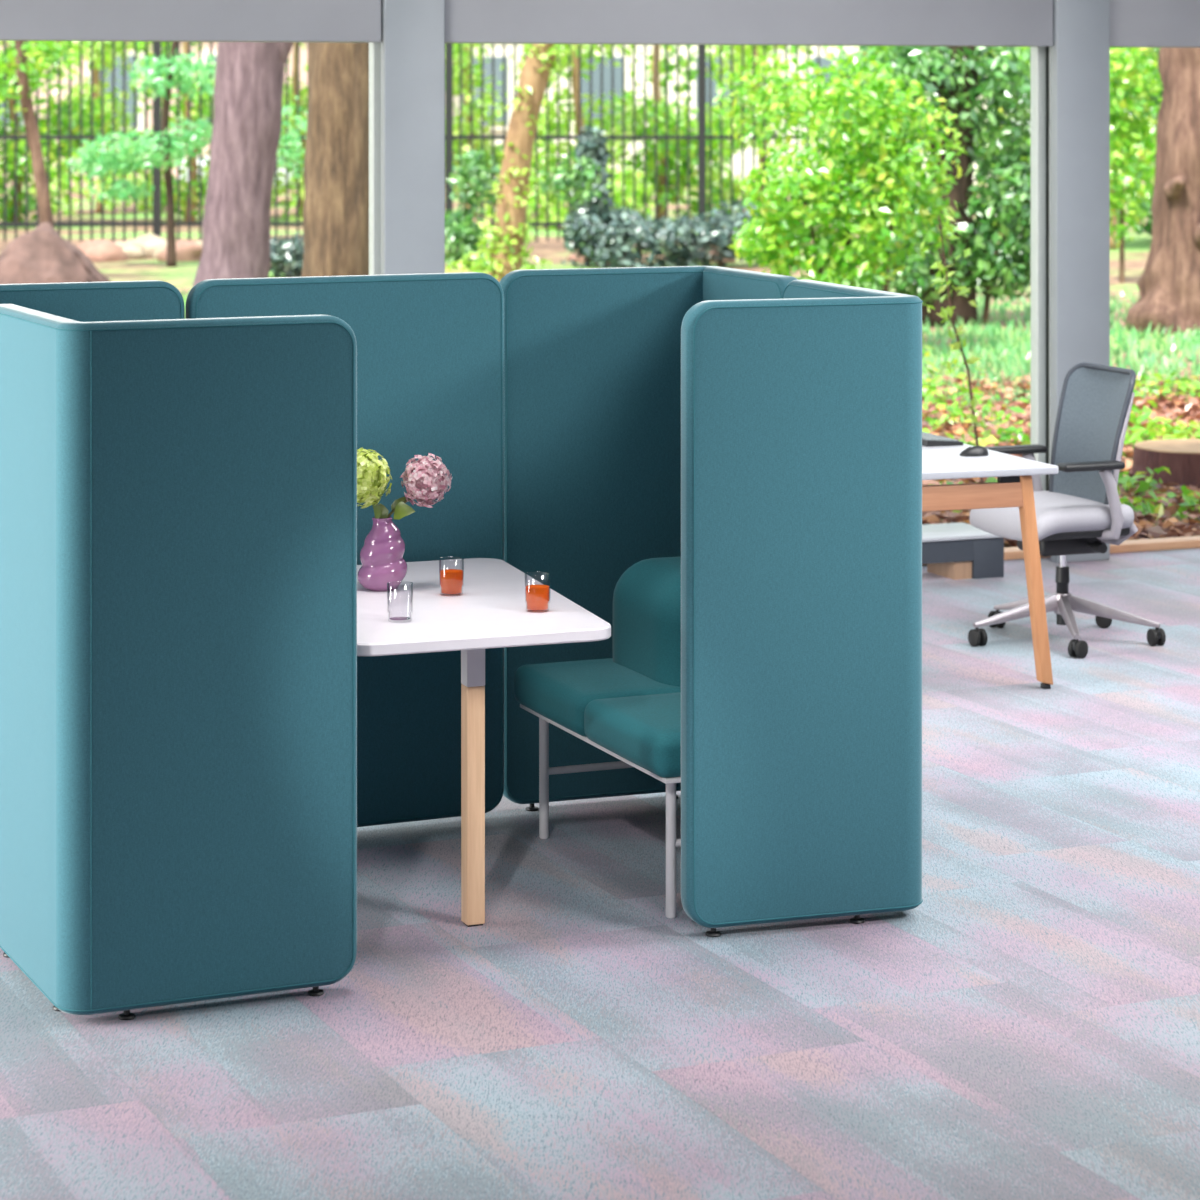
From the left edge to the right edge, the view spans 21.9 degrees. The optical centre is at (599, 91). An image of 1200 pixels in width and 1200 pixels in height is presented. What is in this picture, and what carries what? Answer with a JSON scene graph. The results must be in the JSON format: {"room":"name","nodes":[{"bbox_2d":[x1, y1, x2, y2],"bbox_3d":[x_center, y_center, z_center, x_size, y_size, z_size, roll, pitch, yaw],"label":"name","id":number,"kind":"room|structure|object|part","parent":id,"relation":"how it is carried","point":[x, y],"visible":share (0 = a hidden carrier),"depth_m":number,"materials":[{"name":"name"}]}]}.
{"room":"open-plan office","nodes":[
{"label":"open-plan office","id":0,"kind":"room"},
{"bbox_2d":[0,548,1199,1199],"bbox_3d":[0.988,2.020,5.473,14.952,0.040,20.946,0,0,0],"label":"floor","id":1,"kind":"structure","parent":0,"point":[1029,1029],"depth_m":6.67,"materials":[{"name":"carpet"}]},
{"bbox_2d":[0,280,184,321],"bbox_3d":[-1.317,1.248,7.817,0.677,1.505,0.537,0,0,-23],"label":"privacy screen","id":2,"kind":"object","parent":1,"relation":"on","point":[149,299],"visible":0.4,"depth_m":8.04,"materials":[{"name":"teal fabric"}]},
{"bbox_2d":[0,304,356,1019],"bbox_3d":[-0.994,1.248,7.083,0.670,1.505,0.757,0,0,-24],"label":"privacy screen","id":3,"kind":"object","parent":1,"relation":"on","point":[178,497],"visible":1,"depth_m":6.75,"materials":[{"name":"teal fabric"}]},
{"bbox_2d":[185,272,503,826],"bbox_3d":[-0.679,1.248,8.347,0.896,1.505,0.073,0,0,-25],"label":"privacy screen","id":4,"kind":"object","parent":1,"relation":"on","point":[430,346],"visible":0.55,"depth_m":8.40,"materials":[{"name":"teal fabric"}]},
{"bbox_2d":[357,558,610,926],"bbox_3d":[-0.427,1.633,7.764,0.728,0.735,1.168,0,0,-20],"label":"table","id":5,"kind":"object","parent":1,"relation":"on","point":[491,612],"visible":0.73,"depth_m":7.43,"materials":[{"name":"white laminate"}]},
{"bbox_2d":[357,516,407,590],"bbox_3d":[-0.554,1.173,7.890,0.127,0.183,0.128,0,0,0],"label":"vase","id":6,"kind":"object","parent":5,"relation":"on","point":[383,562],"visible":1,"depth_m":7.85,"materials":[{"name":"purple ceramic"}]},
{"bbox_2d":[357,447,391,517],"bbox_3d":[-0.605,1.009,7.870,0.157,0.210,0.164,0,0,0],"label":"hydrangea","id":7,"kind":"object","parent":6,"relation":"in","point":[372,479],"visible":0.61,"depth_m":7.83,"materials":[{"name":"green plant"}]},
{"bbox_2d":[387,453,451,519],"bbox_3d":[-0.452,1.015,7.874,0.158,0.197,0.128,0,0,-29],"label":"hydrangea","id":8,"kind":"object","parent":6,"relation":"in","point":[425,483],"visible":1,"depth_m":7.85,"materials":[{"name":"pink plant"}]},
{"bbox_3d":[-0.509,1.067,7.885,0.085,0.093,0.009,0,0,8],"label":"stem","id":9,"kind":"part","parent":8,"relation":"part of","materials":[{"name":"green plant"}]},
{"bbox_2d":[387,583,412,621],"bbox_3d":[-0.478,1.220,7.413,0.062,0.091,0.062,0,0,0],"label":"tumbler","id":10,"kind":"object","parent":5,"relation":"on","point":[391,618],"visible":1,"depth_m":7.41,"materials":[{"name":"clear glass"}]},
{"bbox_2d":[439,558,463,595],"bbox_3d":[-0.374,1.220,7.800,0.062,0.091,0.062,0,0,0],"label":"tumbler","id":11,"kind":"object","parent":5,"relation":"on","point":[451,581],"visible":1,"depth_m":7.78,"materials":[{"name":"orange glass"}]},
{"bbox_3d":[-0.305,1.710,7.450,0.046,0.572,0.046,0,0,-21],"label":"leg","id":12,"kind":"part","parent":5,"relation":"part of","materials":[{"name":"brown wood"}]},
{"bbox_2d":[525,573,549,612],"bbox_3d":[-0.152,1.220,7.556,0.062,0.091,0.062,0,0,0],"label":"tumbler","id":13,"kind":"object","parent":5,"relation":"on","point":[537,596],"visible":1,"depth_m":7.53,"materials":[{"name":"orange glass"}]},
{"bbox_2d":[514,557,680,917],"bbox_3d":[0.219,1.631,7.996,0.592,0.739,1.032,0,0,-22],"label":"loveseat","id":14,"kind":"object","parent":1,"relation":"on","point":[626,705],"visible":0.41,"depth_m":8.06,"materials":[{"name":"teal fabric"}]},
{"bbox_3d":[-0.150,1.833,8.311,0.026,0.335,0.026,0,0,-22],"label":"leg","id":15,"kind":"part","parent":14,"relation":"part of","materials":[{"name":"grey metal"}]},
{"bbox_2d":[514,658,680,736],"bbox_3d":[0.070,1.596,8.213,0.478,0.120,0.519,0,0,-22],"label":"seat cushion","id":16,"kind":"object","parent":14,"relation":"on","point":[559,694],"depth_m":8.11,"materials":[{"name":"teal fabric"}]},
{"bbox_3d":[0.232,1.654,8.002,0.564,0.012,1.000,0,0,-22],"label":"seat frame","id":17,"kind":"part","parent":14,"relation":"part of","materials":[{"name":"white metal"}]},
{"bbox_2d":[584,692,680,777],"bbox_3d":[0.262,1.596,7.737,0.478,0.120,0.519,0,0,-22],"label":"seat cushion","id":18,"kind":"object","parent":14,"relation":"on","point":[642,730],"depth_m":7.65,"materials":[{"name":"teal fabric"}]},
{"bbox_2d":[613,557,680,686],"bbox_3d":[0.237,1.482,8.280,0.313,0.443,0.515,0,0,-22],"label":"cushion","id":19,"kind":"object","parent":14,"relation":"on","point":[647,596],"depth_m":8.17,"materials":[{"name":"teal fabric"}]},
{"bbox_3d":[0.172,1.833,7.514,0.026,0.335,0.026,0,0,-22],"label":"leg","id":20,"kind":"part","parent":14,"relation":"part of","materials":[{"name":"grey metal"}]},
{"bbox_2d":[499,266,797,810],"bbox_3d":[0.131,1.248,8.454,0.672,1.505,0.637,0,0,-20],"label":"privacy screen","id":21,"kind":"object","parent":1,"relation":"on","point":[592,356],"visible":0.41,"depth_m":8.65,"materials":[{"name":"teal fabric"}]},
{"bbox_2d":[681,280,922,936],"bbox_3d":[0.378,1.248,7.775,0.627,1.505,0.807,0,0,-19],"label":"privacy screen","id":22,"kind":"object","parent":1,"relation":"on","point":[801,411],"visible":1,"depth_m":7.38,"materials":[{"name":"teal fabric"}]},
{"bbox_2d":[922,522,1003,579],"bbox_3d":[0.857,1.910,12.650,1.600,0.180,0.370,0,0,-22],"label":"bench","id":23,"kind":"object","parent":1,"relation":"on","point":[955,551],"visible":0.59,"depth_m":12.73,"materials":[{"name":"white laminate"}]},
{"bbox_2d":[922,443,1057,688],"bbox_3d":[0.906,1.625,10.934,0.800,0.750,1.500,0,0,-19],"label":"desk","id":24,"kind":"object","parent":1,"relation":"on","point":[1013,487],"visible":0.28,"depth_m":10.35,"materials":[{"name":"white laminate"}]},
{"bbox_2d":[922,432,962,446],"bbox_3d":[1.147,1.238,11.144,0.140,0.024,0.430,0,0,-19],"label":"keyboard","id":25,"kind":"object","parent":24,"relation":"on","point":[928,440],"visible":0.43,"depth_m":10.95,"materials":[{"name":"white plastic"}]},
{"bbox_3d":[1.142,1.344,10.272,0.585,0.082,0.037,0,0,-19],"label":"rail","id":26,"kind":"part","parent":24,"relation":"part of","materials":[{"name":"brown wood"}]},
{"bbox_2d":[960,446,987,456],"bbox_3d":[1.286,1.234,10.660,0.104,0.032,0.062,0,0,-15],"label":"computer mouse","id":27,"kind":"object","parent":24,"relation":"on","point":[975,451],"visible":1,"depth_m":10.64,"materials":[{"name":"black plastic"}]},
{"bbox_3d":[1.455,1.633,10.383,0.123,0.706,0.045,0,0,-19],"label":"leg","id":28,"kind":"part","parent":24,"relation":"part of","materials":[{"name":"brown wood"}]},
{"bbox_2d":[968,362,1165,657],"bbox_3d":[1.660,1.503,11.299,0.685,0.991,0.711,0,0,-22],"label":"office chair","id":29,"kind":"object","parent":1,"relation":"on","point":[1082,511],"visible":0.85,"depth_m":11.24,"materials":[{"name":"metal"}]},
{"bbox_3d":[1.508,1.881,11.237,0.326,0.103,0.056,0,0,-22],"label":"arm","id":30,"kind":"part","parent":29,"relation":"part of","materials":[{"name":"metal"}]},
{"bbox_3d":[1.574,1.881,11.454,0.044,0.103,0.324,0,0,-36],"label":"arm","id":31,"kind":"part","parent":29,"relation":"part of","materials":[{"name":"metal"}]},
{"bbox_3d":[1.631,1.472,11.537,0.095,0.272,0.111,0,0,-22],"label":"armrest","id":32,"kind":"part","parent":29,"relation":"part of","materials":[{"name":"grey plastic"}]},
{"bbox_3d":[1.641,1.546,11.282,0.439,0.128,0.512,0,0,-22],"label":"seat","id":33,"kind":"part","parent":29,"relation":"part of","materials":[{"name":"grey fabric"}]},
{"bbox_3d":[1.686,1.881,11.110,0.044,0.103,0.324,0,0,0],"label":"arm","id":34,"kind":"part","parent":29,"relation":"part of","materials":[{"name":"metal"}]},
{"bbox_3d":[1.819,1.288,11.354,0.158,0.533,0.425,0,0,-22],"label":"backrest","id":35,"kind":"part","parent":29,"relation":"part of","materials":[{"name":"grey fabric"}]},
{"bbox_3d":[1.806,1.288,11.348,0.148,0.565,0.464,0,0,-22],"label":"frame","id":36,"kind":"part","parent":29,"relation":"part of","materials":[{"name":"grey plastic"}]},
{"bbox_3d":[1.783,1.638,11.193,0.043,0.044,0.131,0,0,-22],"label":"tension knob","id":37,"kind":"part","parent":29,"relation":"part of","materials":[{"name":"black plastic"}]},
{"bbox_3d":[1.811,1.472,11.091,0.095,0.272,0.111,0,0,-22],"label":"armrest","id":38,"kind":"part","parent":29,"relation":"part of","materials":[{"name":"grey plastic"}]},
{"bbox_3d":[1.862,1.881,11.244,0.269,0.103,0.234,0,0,-22],"label":"arm","id":39,"kind":"part","parent":29,"relation":"part of","materials":[{"name":"metal"}]},
{"bbox_2d":[0,0,1199,47],"bbox_3d":[0.621,-0.573,12.781,8.703,0.755,0.222,0,0,-22],"label":"wall","id":40,"kind":"structure","parent":0,"point":[978,23],"depth_m":12.46,"materials":[{"name":"grey paint"}]},
{"bbox_2d":[369,42,380,274],"bbox_3d":[-2.175,0.800,11.765,2.969,2.400,0.120,0,0,-22],"label":"window","id":41,"kind":"structure","parent":40,"relation":"in","point":[374,47],"depth_m":12.25,"materials":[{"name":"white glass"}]},
{"bbox_2d":[381,0,444,274],"bbox_3d":[-0.770,0.525,12.233,0.247,2.950,0.260,0,0,-22],"label":"column","id":42,"kind":"structure","parent":40,"relation":"attached to","point":[412,31],"depth_m":12.11,"materials":[{"name":"grey paint"}]},
{"bbox_2d":[922,46,1050,564],"bbox_3d":[0.603,0.800,12.860,2.969,2.400,0.120,0,0,-22],"label":"window","id":43,"kind":"structure","parent":40,"relation":"in","point":[1041,55],"depth_m":13.35,"materials":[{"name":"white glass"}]},
{"bbox_3d":[0.603,0.790,12.860,2.969,2.380,0.080,0,0,-21],"label":"frame","id":44,"kind":"part","parent":43,"relation":"part of","materials":[{"name":"grey metal"}]},
{"bbox_2d":[1051,0,1109,562],"bbox_3d":[2.013,0.525,13.329,0.258,2.950,0.260,0,0,-22],"label":"column","id":45,"kind":"structure","parent":40,"relation":"attached to","point":[1080,50],"depth_m":13.20,"materials":[{"name":"grey paint"}]},
{"bbox_2d":[1110,536,1199,553],"bbox_3d":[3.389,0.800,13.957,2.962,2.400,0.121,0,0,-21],"label":"trim","id":46,"kind":"structure","parent":40,"relation":"in","point":[1172,543],"depth_m":13.53,"materials":[{"name":"brown wood"}]},
{"label":"outside","id":47,"kind":"structure","parent":0,"visible":0},
{"bbox_2d":[0,131,1199,547],"bbox_3d":[0.000,2.130,60.000,240.000,0.200,200.000,0,0,0],"label":"ground","id":48,"kind":"structure","parent":47,"point":[1137,250],"depth_m":37.57,"materials":[{"name":"brown soil"}]},
{"bbox_2d":[0,41,13,218],"bbox_3d":[-9.991,-0.273,46.089,3.030,4.783,2.868,0,0,0],"label":"street tree","id":49,"kind":"object","parent":48,"relation":"on","point":[11,192],"visible":0.46,"depth_m":46.48,"materials":[{"name":"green plant"}]},
{"bbox_2d":[0,41,95,226],"bbox_3d":[-6.123,0.367,32.991,1.527,3.340,1.035,0,0,0],"label":"young tree","id":50,"kind":"object","parent":48,"relation":"on","point":[20,74],"visible":0.84,"depth_m":32.95,"materials":[{"name":"green plant"}]},
{"bbox_2d":[0,222,109,283],"bbox_3d":[-5.568,1.665,30.997,1.467,0.731,1.156,0,0,0],"label":"boulder","id":51,"kind":"object","parent":48,"relation":"on","point":[40,255],"visible":0.62,"depth_m":30.68,"materials":[{"name":"brown stone"}]},
{"bbox_2d":[0,41,110,221],"bbox_3d":[-8.789,-0.402,47.052,2.620,4.917,3.160,0,0,0],"label":"street tree","id":52,"kind":"object","parent":48,"relation":"on","point":[64,105],"visible":0.41,"depth_m":46.92,"materials":[{"name":"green plant"}]},
{"bbox_2d":[28,41,172,215],"bbox_3d":[-8.149,-0.120,51.943,3.057,4.382,3.214,0,0,0],"label":"street tree","id":53,"kind":"object","parent":48,"relation":"on","point":[96,44],"visible":0.28,"depth_m":51.54,"materials":[{"name":"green plant"}]},
{"bbox_2d":[76,239,127,261],"bbox_3d":[-6.021,1.982,37.302,0.627,0.420,0.504,0,0,34],"label":"stone","id":54,"kind":"object","parent":48,"relation":"on","point":[97,250],"visible":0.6,"depth_m":37.16,"materials":[{"name":"beige stone"}]},
{"bbox_2d":[114,241,144,258],"bbox_3d":[-5.856,1.995,37.788,0.636,0.370,0.412,0,0,0],"label":"stone","id":55,"kind":"object","parent":48,"relation":"on","point":[134,250],"visible":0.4,"depth_m":37.68,"materials":[{"name":"beige stone"}]},
{"bbox_2d":[130,233,166,256],"bbox_3d":[-5.603,1.956,38.284,0.736,0.421,0.527,0,0,0],"label":"stone","id":56,"kind":"object","parent":48,"relation":"on","point":[149,242],"visible":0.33,"depth_m":38.15,"materials":[{"name":"beige stone"}]},
{"bbox_2d":[0,41,306,186],"bbox_3d":[-9.100,-2.520,68.925,10.000,9.100,6.150,0,0,0],"label":"house","id":57,"kind":"structure","parent":48,"relation":"on","point":[206,49],"depth_m":66.00,"materials":[{"name":"brick"}]},
{"bbox_3d":[-12.775,-0.020,65.915,1.000,1.500,0.030,0,0,0],"label":"pane","id":58,"kind":"part","parent":57,"relation":"part of","materials":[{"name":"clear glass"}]},
{"bbox_3d":[-10.325,-0.020,65.915,1.000,1.500,0.030,0,0,0],"label":"pane","id":59,"kind":"part","parent":57,"relation":"part of","materials":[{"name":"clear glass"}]},
{"bbox_3d":[-7.875,-0.020,65.915,1.000,1.500,0.030,0,0,0],"label":"pane","id":60,"kind":"part","parent":57,"relation":"part of","materials":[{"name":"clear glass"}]},
{"bbox_2d":[152,243,166,258],"bbox_3d":[-5.183,1.982,37.800,0.570,0.311,0.392,0,0,0],"label":"stone","id":61,"kind":"object","parent":48,"relation":"on","point":[160,247],"visible":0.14,"depth_m":37.66,"materials":[{"name":"beige stone"}]},
{"bbox_2d":[156,240,201,261],"bbox_3d":[-4.972,1.982,37.309,0.686,0.402,0.511,0,0,0],"label":"stone","id":62,"kind":"object","parent":48,"relation":"on","point":[186,251],"visible":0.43,"depth_m":37.09,"materials":[{"name":"beige stone"}]},
{"bbox_2d":[65,42,306,266],"bbox_3d":[-4.708,0.362,35.996,3.008,3.339,1.021,0,0,0],"label":"young tree","id":63,"kind":"object","parent":48,"relation":"on","point":[107,161],"visible":0.91,"depth_m":35.91,"materials":[{"name":"green plant"}]},
{"bbox_2d":[127,41,284,221],"bbox_3d":[-6.476,0.002,48.137,3.253,4.228,3.012,0,0,0],"label":"street tree","id":64,"kind":"object","parent":48,"relation":"on","point":[205,96],"visible":0.15,"depth_m":47.95,"materials":[{"name":"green plant"}]},
{"bbox_2d":[192,42,293,287],"bbox_3d":[-3.529,0.341,31.066,1.154,3.723,0.844,0,0,-25],"label":"tree","id":65,"kind":"object","parent":48,"relation":"on","point":[249,76],"visible":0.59,"depth_m":30.71,"materials":[{"name":"grey plant"}]},
{"bbox_2d":[180,131,306,189],"bbox_3d":[-5.419,1.320,56.000,4.200,1.420,1.760,0,0,0],"label":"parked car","id":66,"kind":"object","parent":48,"relation":"on","point":[204,165],"visible":0.02,"depth_m":55.16,"materials":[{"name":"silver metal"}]},
{"bbox_2d":[270,233,303,276],"bbox_3d":[-3.397,1.802,34.001,0.768,0.526,0.672,0,0,0],"label":"shrub","id":67,"kind":"object","parent":48,"relation":"on","point":[287,256],"visible":0.68,"depth_m":33.84,"materials":[{"name":"green plant"}]},
{"bbox_2d":[271,42,306,220],"bbox_3d":[-4.930,0.068,49.892,2.662,4.134,3.025,0,0,0],"label":"street tree","id":68,"kind":"object","parent":48,"relation":"on","point":[292,101],"visible":0.08,"depth_m":49.88,"materials":[{"name":"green plant"}]},
{"bbox_2d":[301,42,368,276],"bbox_3d":[-2.055,0.478,24.009,0.674,3.313,0.618,0,0,0],"label":"tree","id":69,"kind":"object","parent":48,"relation":"on","point":[336,155],"visible":0.59,"depth_m":23.78,"materials":[{"name":"brown plant"}]},
{"bbox_2d":[0,41,823,249],"bbox_3d":[-3.355,0.430,40.000,12.645,3.200,0.100,0,0,0],"label":"iron fence","id":70,"kind":"object","parent":48,"relation":"on","point":[701,136],"visible":0.25,"depth_m":39.98,"materials":[{"name":"black metal"}]},
{"bbox_3d":[-5.716,0.455,40.000,0.100,3.150,0.100,0,0,0],"label":"post","id":71,"kind":"part","parent":70,"relation":"part of","materials":[{"name":"black metal"}]},
{"bbox_3d":[-3.355,1.705,40.000,12.645,0.050,0.040,0,0,0],"label":"rail","id":72,"kind":"part","parent":70,"relation":"part of","materials":[{"name":"black metal"}]},
{"bbox_3d":[-3.355,0.585,40.000,12.645,0.050,0.040,0,0,0],"label":"rail","id":73,"kind":"part","parent":70,"relation":"part of","materials":[{"name":"black metal"}]},
{"bbox_3d":[-1.948,0.455,40.000,0.100,3.150,0.100,0,0,0],"label":"post","id":74,"kind":"part","parent":70,"relation":"part of","materials":[{"name":"black metal"}]},
{"bbox_3d":[1.316,0.455,40.000,0.100,3.150,0.100,0,0,0],"label":"post","id":75,"kind":"part","parent":70,"relation":"part of","materials":[{"name":"black metal"}]},
{"bbox_2d":[453,43,540,217],"bbox_3d":[-1.987,-0.202,50.154,2.975,4.639,3.045,0,0,0],"label":"street tree","id":76,"kind":"object","parent":48,"relation":"on","point":[498,148],"visible":0.25,"depth_m":49.82,"materials":[{"name":"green plant"}]},
{"bbox_2d":[446,44,570,281],"bbox_3d":[-0.880,0.432,29.980,1.237,3.274,0.785,0,0,0],"label":"tree","id":77,"kind":"object","parent":48,"relation":"on","point":[506,251],"visible":0.84,"depth_m":29.88,"materials":[{"name":"beige plant"}]},
{"bbox_2d":[445,149,602,267],"bbox_3d":[-0.794,1.350,34.105,1.064,1.525,4.892,0,0,-18],"label":"shrub","id":78,"kind":"object","parent":48,"relation":"on","point":[460,235],"visible":0.69,"depth_m":35.75,"materials":[{"name":"green plant"}]},
{"bbox_3d":[-1.568,1.642,36.000,0.055,0.776,0.055,0,0,-23],"label":"stem","id":79,"kind":"part","parent":78,"relation":"part of","materials":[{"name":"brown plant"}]},
{"bbox_2d":[500,44,657,229],"bbox_3d":[-0.193,-0.187,46.106,2.635,4.596,3.110,0,0,0],"label":"street tree","id":80,"kind":"object","parent":48,"relation":"on","point":[574,48],"visible":0.39,"depth_m":46.15,"materials":[{"name":"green plant"}]},
{"bbox_2d":[561,126,613,266],"bbox_3d":[-0.136,1.207,36.005,0.630,1.646,0.636,0,0,40],"label":"conifer","id":81,"kind":"object","parent":48,"relation":"on","point":[588,143],"visible":0.7,"depth_m":35.89,"materials":[{"name":"green plant"}]},
{"bbox_3d":[-0.116,1.352,36.000,0.055,1.356,0.055,0,0,23],"label":"stem","id":82,"kind":"part","parent":81,"relation":"part of","materials":[{"name":"plant"}]},
{"bbox_2d":[566,252,625,263],"bbox_3d":[0.022,1.973,36.918,0.848,0.368,0.480,0,0,0],"label":"stone","id":83,"kind":"object","parent":48,"relation":"on","point":[572,256],"visible":0.1,"depth_m":36.81,"materials":[{"name":"beige stone"}]},
{"bbox_2d":[560,200,780,267],"bbox_3d":[0.830,1.683,35.983,2.589,0.877,1.248,0,0,0],"label":"shrub","id":84,"kind":"object","parent":48,"relation":"on","point":[622,239],"visible":0.8,"depth_m":35.77,"materials":[{"name":"green plant"}]},
{"bbox_3d":[0.465,1.874,36.000,0.055,0.311,0.055,0,0,23],"label":"stem","id":85,"kind":"part","parent":84,"relation":"part of","materials":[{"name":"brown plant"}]},
{"bbox_2d":[606,45,749,221],"bbox_3d":[1.024,-0.341,47.987,2.850,4.895,2.633,0,0,-39],"label":"street tree","id":86,"kind":"object","parent":48,"relation":"on","point":[661,64],"visible":0.6,"depth_m":47.92,"materials":[{"name":"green plant"}]},
{"bbox_2d":[181,287,1199,405],"bbox_3d":[0.151,1.970,25.503,13.533,0.120,11.121,0,0,0],"label":"grass","id":87,"kind":"structure","parent":48,"relation":"on","point":[1146,361],"depth_m":23.95,"materials":[{"name":"green plant"}]},
{"bbox_2d":[700,249,735,262],"bbox_3d":[1.349,1.996,36.912,0.548,0.248,0.380,0,0,0],"label":"stone","id":88,"kind":"object","parent":48,"relation":"on","point":[724,260],"visible":0.09,"depth_m":36.75,"materials":[{"name":"beige stone"}]},
{"bbox_2d":[453,44,1006,184],"bbox_3d":[2.600,-2.520,70.925,13.000,9.100,6.150,0,0,0],"label":"building","id":89,"kind":"structure","parent":48,"relation":"on","point":[498,48],"depth_m":68.00,"materials":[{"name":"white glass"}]},
{"bbox_3d":[-2.520,-0.020,67.915,1.000,1.500,0.030,0,0,0],"label":"pane","id":90,"kind":"part","parent":89,"relation":"part of","materials":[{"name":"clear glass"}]},
{"bbox_3d":[0.040,-0.020,67.915,1.000,1.500,0.030,0,0,0],"label":"pane","id":91,"kind":"part","parent":89,"relation":"part of","materials":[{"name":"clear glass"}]},
{"bbox_3d":[2.600,-0.020,67.915,1.000,1.500,0.030,0,0,0],"label":"pane","id":92,"kind":"part","parent":89,"relation":"part of","materials":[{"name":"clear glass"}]},
{"bbox_3d":[5.160,-0.020,67.915,1.000,1.500,0.030,0,0,0],"label":"pane","id":93,"kind":"part","parent":89,"relation":"part of","materials":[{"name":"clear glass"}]},
{"bbox_2d":[686,45,826,212],"bbox_3d":[2.559,-0.432,50.115,3.460,5.112,3.191,0,0,0],"label":"street tree","id":94,"kind":"object","parent":48,"relation":"on","point":[726,54],"visible":0.22,"depth_m":49.84,"materials":[{"name":"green plant"}]},
{"bbox_2d":[717,50,967,291],"bbox_3d":[1.928,0.835,25.435,1.889,2.401,4.295,0,0,0],"label":"shrub","id":95,"kind":"object","parent":48,"relation":"on","point":[887,156],"visible":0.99,"depth_m":23.80,"materials":[{"name":"green plant"}]},
{"bbox_3d":[1.690,1.394,24.000,0.318,1.282,0.060,0,0,0],"label":"stem","id":96,"kind":"part","parent":95,"relation":"part of","materials":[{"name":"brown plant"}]},
{"bbox_3d":[1.942,1.356,24.000,0.202,1.354,0.060,0,0,0],"label":"stem","id":97,"kind":"part","parent":95,"relation":"part of","materials":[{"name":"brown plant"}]},
{"bbox_3d":[2.239,1.163,24.000,0.203,1.740,0.060,0,0,0],"label":"stem","id":98,"kind":"part","parent":95,"relation":"part of","materials":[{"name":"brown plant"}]},
{"bbox_2d":[777,45,929,224],"bbox_3d":[4.120,-0.272,45.110,3.051,4.720,2.938,0,0,33],"label":"street tree","id":99,"kind":"object","parent":48,"relation":"on","point":[830,56],"visible":0.02,"depth_m":45.13,"materials":[{"name":"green plant"}]},
{"bbox_2d":[824,46,1030,326],"bbox_3d":[2.987,0.440,26.997,2.197,3.188,1.518,0,0,0],"label":"tree","id":100,"kind":"object","parent":48,"relation":"on","point":[949,73],"visible":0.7,"depth_m":26.77,"materials":[{"name":"green plant"}]},
{"bbox_2d":[857,185,1030,324],"bbox_3d":[3.203,1.369,27.005,1.939,1.329,1.074,0,0,0],"label":"shrub","id":101,"kind":"object","parent":48,"relation":"on","point":[1009,274],"visible":0.46,"depth_m":26.74,"materials":[{"name":"green plant"}]},
{"bbox_3d":[3.369,1.791,27.000,0.091,0.484,0.060,0,0,0],"label":"stem","id":102,"kind":"part","parent":101,"relation":"part of","materials":[{"name":"brown plant"}]},
{"bbox_2d":[920,200,1001,482],"bbox_3d":[1.766,1.281,15.213,0.418,1.500,0.323,0,0,0],"label":"sapling","id":103,"kind":"object","parent":48,"relation":"on","point":[963,289],"visible":0.98,"depth_m":15.19,"materials":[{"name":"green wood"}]},
{"bbox_3d":[1.778,1.317,15.200,0.236,1.428,0.016,0,0,0],"label":"stem","id":104,"kind":"part","parent":103,"relation":"part of","materials":[{"name":"brown plant"}]},
{"bbox_2d":[926,47,1030,234],"bbox_3d":[5.603,-0.096,43.892,2.550,4.284,2.552,0,0,30],"label":"street tree","id":105,"kind":"object","parent":48,"relation":"on","point":[985,54],"visible":0.02,"depth_m":43.35,"materials":[{"name":"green plant"}]},
{"bbox_2d":[922,374,1199,546],"bbox_3d":[2.957,1.999,17.616,2.859,0.159,8.099,0,0,6],"label":"fallen leaves","id":106,"kind":"object","parent":48,"relation":"on","point":[1187,527],"visible":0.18,"depth_m":18.23,"materials":[{"name":"brown plant"}]},
{"bbox_2d":[922,344,1199,521],"bbox_3d":[2.459,1.851,17.614,2.410,0.442,7.078,0,0,11],"label":"undergrowth","id":107,"kind":"object","parent":48,"relation":"on","point":[1137,431],"visible":0.43,"depth_m":17.41,"materials":[{"name":"green plant"}]},
{"bbox_2d":[1019,47,1159,249],"bbox_3d":[6.737,-0.116,40.092,2.883,4.300,2.832,0,0,27],"label":"street tree","id":108,"kind":"object","parent":48,"relation":"on","point":[1152,138],"visible":0.04,"depth_m":39.80,"materials":[{"name":"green plant"}]},
{"bbox_2d":[1110,47,1162,282],"bbox_3d":[6.171,0.709,33.970,1.039,2.641,3.326,0,0,27],"label":"tree","id":109,"kind":"object","parent":48,"relation":"on","point":[1128,96],"visible":0.66,"depth_m":32.82,"materials":[{"name":"green plant"}]},
{"bbox_3d":[5.557,1.324,33.000,0.055,1.413,0.055,0,0,-23],"label":"stem","id":110,"kind":"part","parent":109,"relation":"part of","materials":[{"name":"brown plant"}]},
{"bbox_2d":[1117,48,1162,235],"bbox_3d":[8.107,-0.121,42.049,2.787,4.311,3.190,0,0,0],"label":"street tree","id":111,"kind":"object","parent":48,"relation":"on","point":[1147,227],"visible":0.05,"depth_m":42.13,"materials":[{"name":"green plant"}]},
{"bbox_2d":[1124,48,1199,334],"bbox_3d":[5.013,0.435,26.374,1.125,3.472,1.109,0,0,0],"label":"tree","id":112,"kind":"object","parent":48,"relation":"on","point":[1168,285],"visible":0.84,"depth_m":26.11,"materials":[{"name":"brown wood"}]},
{"bbox_2d":[1132,439,1199,489],"bbox_3d":[3.049,1.922,15.905,0.714,0.216,0.724,0,0,0],"label":"tree stump","id":113,"kind":"object","parent":48,"relation":"on","point":[1181,456],"visible":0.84,"depth_m":15.67,"materials":[{"name":"brown wood"}]}
]}

